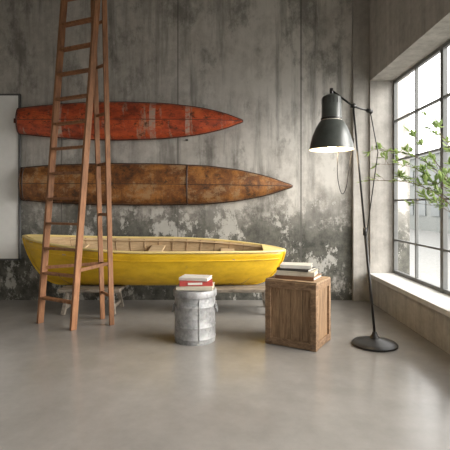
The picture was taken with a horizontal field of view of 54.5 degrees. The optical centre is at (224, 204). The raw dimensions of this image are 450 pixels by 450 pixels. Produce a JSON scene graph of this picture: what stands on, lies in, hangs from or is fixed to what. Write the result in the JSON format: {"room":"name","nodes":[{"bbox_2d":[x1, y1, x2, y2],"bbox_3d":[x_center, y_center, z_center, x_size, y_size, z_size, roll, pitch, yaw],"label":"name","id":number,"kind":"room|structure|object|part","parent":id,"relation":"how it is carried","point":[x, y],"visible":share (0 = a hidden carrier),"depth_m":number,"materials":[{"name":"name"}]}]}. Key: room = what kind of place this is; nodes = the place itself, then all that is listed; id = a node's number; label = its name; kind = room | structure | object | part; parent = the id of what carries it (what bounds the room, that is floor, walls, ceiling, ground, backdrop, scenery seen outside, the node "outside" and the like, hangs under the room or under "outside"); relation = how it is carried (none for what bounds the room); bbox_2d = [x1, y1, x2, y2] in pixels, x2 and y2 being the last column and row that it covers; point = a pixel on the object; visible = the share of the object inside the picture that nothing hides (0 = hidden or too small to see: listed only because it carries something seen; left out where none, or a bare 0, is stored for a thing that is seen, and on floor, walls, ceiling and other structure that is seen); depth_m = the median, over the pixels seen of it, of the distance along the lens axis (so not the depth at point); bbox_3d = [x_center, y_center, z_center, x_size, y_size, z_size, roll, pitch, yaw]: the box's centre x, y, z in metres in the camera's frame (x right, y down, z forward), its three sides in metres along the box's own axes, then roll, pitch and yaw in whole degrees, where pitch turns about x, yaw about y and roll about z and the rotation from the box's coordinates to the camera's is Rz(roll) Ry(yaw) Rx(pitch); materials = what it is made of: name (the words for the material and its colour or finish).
{"room":"industrial loft room","nodes":[
{"label":"industrial loft room","id":0,"kind":"room"},
{"bbox_2d":[0,0,409,299],"bbox_3d":[-0.760,-0.900,5.850,6.380,4.300,0.200,0,0,0],"label":"wall","id":1,"kind":"structure","parent":0,"point":[269,65],"depth_m":5.75,"materials":[{"name":"concrete"}]},
{"bbox_2d":[0,94,20,259],"bbox_3d":[-3.160,-0.365,5.715,0.970,2.170,0.040,0,0,0],"label":"canvas","id":2,"kind":"object","parent":1,"relation":"attached to","point":[10,140],"visible":0.83,"depth_m":5.71},
{"bbox_2d":[352,0,368,300],"bbox_3d":[1.775,-0.900,5.720,0.210,4.300,0.060,0,0,0],"label":"trim column","id":3,"kind":"structure","parent":1,"relation":"attached to","point":[360,8],"depth_m":5.69,"materials":[{"name":"grey concrete"}]},
{"bbox_3d":[-1.200,-0.436,5.720,1.830,0.877,0.060,0,0,0],"label":"brackets","id":4,"kind":"object","parent":1,"relation":"attached to","visible":0},
{"bbox_2d":[14,102,242,140],"bbox_3d":[-1.252,-1.095,5.648,2.985,0.510,0.164,0,0,0],"label":"surfboard","id":5,"kind":"object","parent":4,"relation":"on","point":[128,120],"visible":0.89,"depth_m":5.61,"materials":[{"name":"paint"}]},
{"bbox_3d":[-2.680,-1.095,5.649,0.020,0.349,0.105,0,0,0],"label":"trim","id":6,"kind":"part","parent":5,"relation":"part of","materials":[{"name":"red wood"}]},
{"bbox_2d":[18,163,292,205],"bbox_3d":[-0.883,-0.270,5.647,3.535,0.555,0.165,0,0,0],"label":"surfboard","id":7,"kind":"object","parent":4,"relation":"on","point":[140,184],"visible":0.89,"depth_m":5.60,"materials":[{"name":"brown wood"}]},
{"bbox_3d":[-2.640,-0.275,5.642,0.020,0.439,0.119,0,0,0],"label":"trim","id":8,"kind":"part","parent":7,"relation":"part of","materials":[{"name":"brown wood"}]},
{"bbox_2d":[0,300,449,449],"bbox_3d":[-0.960,1.300,2.075,6.580,0.100,7.750,0,0,0],"label":"floor","id":9,"kind":"structure","parent":0,"point":[127,384],"depth_m":3.04,"materials":[{"name":"grey concrete"}]},
{"bbox_2d":[36,0,113,330],"bbox_3d":[-1.571,-0.494,4.579,0.836,3.492,0.490,0,0,0],"label":"step ladder","id":10,"kind":"object","parent":9,"relation":"on","point":[92,98],"visible":1,"depth_m":4.53,"materials":[{"name":"brown wood"}]},
{"bbox_3d":[-1.833,-0.480,4.635,0.316,3.464,0.073,0,0,-2],"label":"rail","id":11,"kind":"part","parent":10,"relation":"part of","materials":[{"name":"brown wood"}]},
{"bbox_3d":[-1.410,-0.480,4.420,0.313,3.465,0.063,0,0,-24],"label":"rail","id":12,"kind":"part","parent":10,"relation":"part of","materials":[{"name":"brown wood"}]},
{"bbox_3d":[-1.367,-0.455,4.700,0.051,3.413,0.257,0,0,13],"label":"rail","id":13,"kind":"part","parent":10,"relation":"part of","materials":[{"name":"brown wood"}]},
{"bbox_3d":[-1.212,-0.455,4.525,0.133,3.411,0.031,0,0,-38],"label":"rail","id":14,"kind":"part","parent":10,"relation":"part of","materials":[{"name":"brown wood"}]},
{"bbox_2d":[58,285,126,314],"bbox_3d":[-1.550,1.106,5.160,0.700,0.292,0.444,0,0,0],"label":"wooden bench","id":15,"kind":"object","parent":9,"relation":"on","point":[67,289],"visible":0.65,"depth_m":5.01,"materials":[{"name":"brown wood"}]},
{"bbox_3d":[-1.820,1.121,4.985,0.060,0.264,0.120,0,0,39],"label":"leg","id":16,"kind":"part","parent":15,"relation":"part of","materials":[{"name":"grey wood"}]},
{"bbox_3d":[-1.280,1.121,5.335,0.060,0.264,0.120,0,0,39],"label":"leg","id":17,"kind":"part","parent":15,"relation":"part of","materials":[{"name":"brown wood"}]},
{"bbox_2d":[22,234,285,284],"bbox_3d":[-0.835,0.654,5.172,3.118,0.609,0.712,0,0,0],"label":"rowboat","id":18,"kind":"object","parent":15,"relation":"on","point":[136,260],"visible":0.84,"depth_m":5.04,"materials":[{"name":"paint"}]},
{"bbox_2d":[172,287,217,345],"bbox_3d":[-0.278,1.011,4.060,0.426,0.478,0.402,0,0,0],"label":"metal bin","id":19,"kind":"object","parent":9,"relation":"on","point":[194,324],"visible":0.94,"depth_m":3.90,"materials":[{"name":"metal"}]},
{"bbox_3d":[-0.278,0.803,4.060,0.402,0.063,0.402,0,0,0],"label":"lid","id":20,"kind":"part","parent":19,"relation":"part of","materials":[{"name":"metal"}]},
{"bbox_2d":[176,274,214,290],"bbox_3d":[-0.270,0.715,4.050,0.345,0.111,0.253,0,0,0],"label":"book stack","id":21,"kind":"object","parent":19,"relation":"on","point":[191,282],"visible":1,"depth_m":3.94,"materials":[{"name":"paper"}]},
{"bbox_2d":[214,283,264,306],"bbox_3d":[0.130,1.106,5.160,0.850,0.292,0.444,0,0,0],"label":"wooden bench","id":22,"kind":"object","parent":9,"relation":"on","point":[257,288],"visible":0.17,"depth_m":5.02,"materials":[{"name":"brown wood"}]},
{"bbox_2d":[265,276,330,351],"bbox_3d":[0.672,0.957,4.004,0.480,0.584,0.412,0,0,31],"label":"wooden crate","id":23,"kind":"object","parent":9,"relation":"on","point":[297,312],"visible":0.91,"depth_m":3.85,"materials":[{"name":"brown wood"}]},
{"bbox_2d":[275,262,321,280],"bbox_3d":[0.669,0.601,3.997,0.374,0.127,0.278,0,0,27],"label":"book stack","id":24,"kind":"object","parent":23,"relation":"on","point":[287,270],"visible":1,"depth_m":3.90,"materials":[{"name":"white paper"}]},
{"bbox_2d":[309,88,397,351],"bbox_3d":[1.141,0.107,3.890,0.783,2.285,0.413,0,0,0],"label":"floor lamp","id":25,"kind":"object","parent":9,"relation":"on","point":[331,134],"visible":1,"depth_m":3.82,"materials":[{"name":"black metal"}]},
{"bbox_3d":[0.945,-0.738,3.880,0.392,0.495,0.392,0,0,0],"label":"lamp shade","id":26,"kind":"part","parent":25,"relation":"part of","materials":[{"name":"metal"}]},
{"bbox_3d":[0.945,-0.655,3.880,0.392,0.330,0.392,0,0,0],"label":"lamp shade","id":27,"kind":"part","parent":25,"relation":"part of","materials":[{"name":"metal"}]},
{"bbox_3d":[1.113,-0.929,3.894,0.348,0.196,0.026,0,0,-3],"label":"arm","id":28,"kind":"part","parent":25,"relation":"part of","materials":[{"name":"black metal"}]},
{"bbox_3d":[1.315,-0.295,3.900,0.110,1.092,0.010,0,0,0],"label":"tension rod","id":29,"kind":"part","parent":25,"relation":"part of","materials":[{"name":"black metal"}]},
{"bbox_2d":[369,0,449,353],"bbox_3d":[2.060,-0.900,2.075,0.360,4.300,7.350,0,0,0],"label":"wall","id":30,"kind":"structure","parent":0,"point":[402,33],"depth_m":5.15,"materials":[{"name":"concrete"}]},
{"bbox_2d":[370,273,449,317],"bbox_3d":[2.045,0.905,2.330,0.390,0.050,6.660,0,0,0],"label":"window sill","id":31,"kind":"structure","parent":30,"relation":"attached to","point":[438,301],"depth_m":4.45,"materials":[{"name":"white concrete"}]},
{"bbox_2d":[358,111,449,211],"bbox_3d":[1.684,0.027,3.801,0.877,1.706,1.035,0,0,-15],"label":"plant","id":32,"kind":"object","parent":31,"relation":"on","point":[425,175],"visible":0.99,"depth_m":3.82,"materials":[{"name":"plant"}]},
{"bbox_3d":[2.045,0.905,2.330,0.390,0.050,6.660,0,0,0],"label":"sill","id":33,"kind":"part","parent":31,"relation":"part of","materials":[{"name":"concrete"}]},
{"bbox_2d":[393,39,449,295],"bbox_3d":[2.200,-0.365,2.330,0.050,2.490,6.660,0,0,0],"label":"window","id":34,"kind":"structure","parent":30,"relation":"in","point":[443,49],"depth_m":4.95,"materials":[{"name":"paint"}]},
{"label":"outside","id":35,"kind":"structure","parent":0,"visible":0},
{"bbox_2d":[410,229,449,289],"bbox_3d":[22.000,1.850,18.000,39.000,0.100,70.000,0,0,0],"label":"ground","id":36,"kind":"structure","parent":35,"point":[429,259],"depth_m":14.98,"materials":[{"name":"white"}]},
{"bbox_2d":[410,152,449,233],"bbox_3d":[16.000,-0.800,22.000,4.000,5.200,26.000,0,0,0],"label":"block","id":37,"kind":"object","parent":36,"relation":"on","point":[428,222],"visible":0.2,"depth_m":30.21,"materials":[{"name":"white"}]},
{"bbox_2d":[410,151,439,159],"bbox_3d":[16.000,-3.500,22.000,4.300,0.200,26.300,0,0,0],"label":"roof edge","id":38,"kind":"object","parent":37,"relation":"on","point":[437,151],"visible":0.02,"depth_m":30.19,"materials":[{"name":"white"}]},
{"bbox_2d":[410,164,449,216],"bbox_3d":[13.980,-0.900,22.000,0.100,3.300,23.200,0,0,0],"label":"windows","id":39,"kind":"structure","parent":37,"relation":"attached to","point":[422,207],"depth_m":30.40,"materials":[{"name":"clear glass"}]}
]}

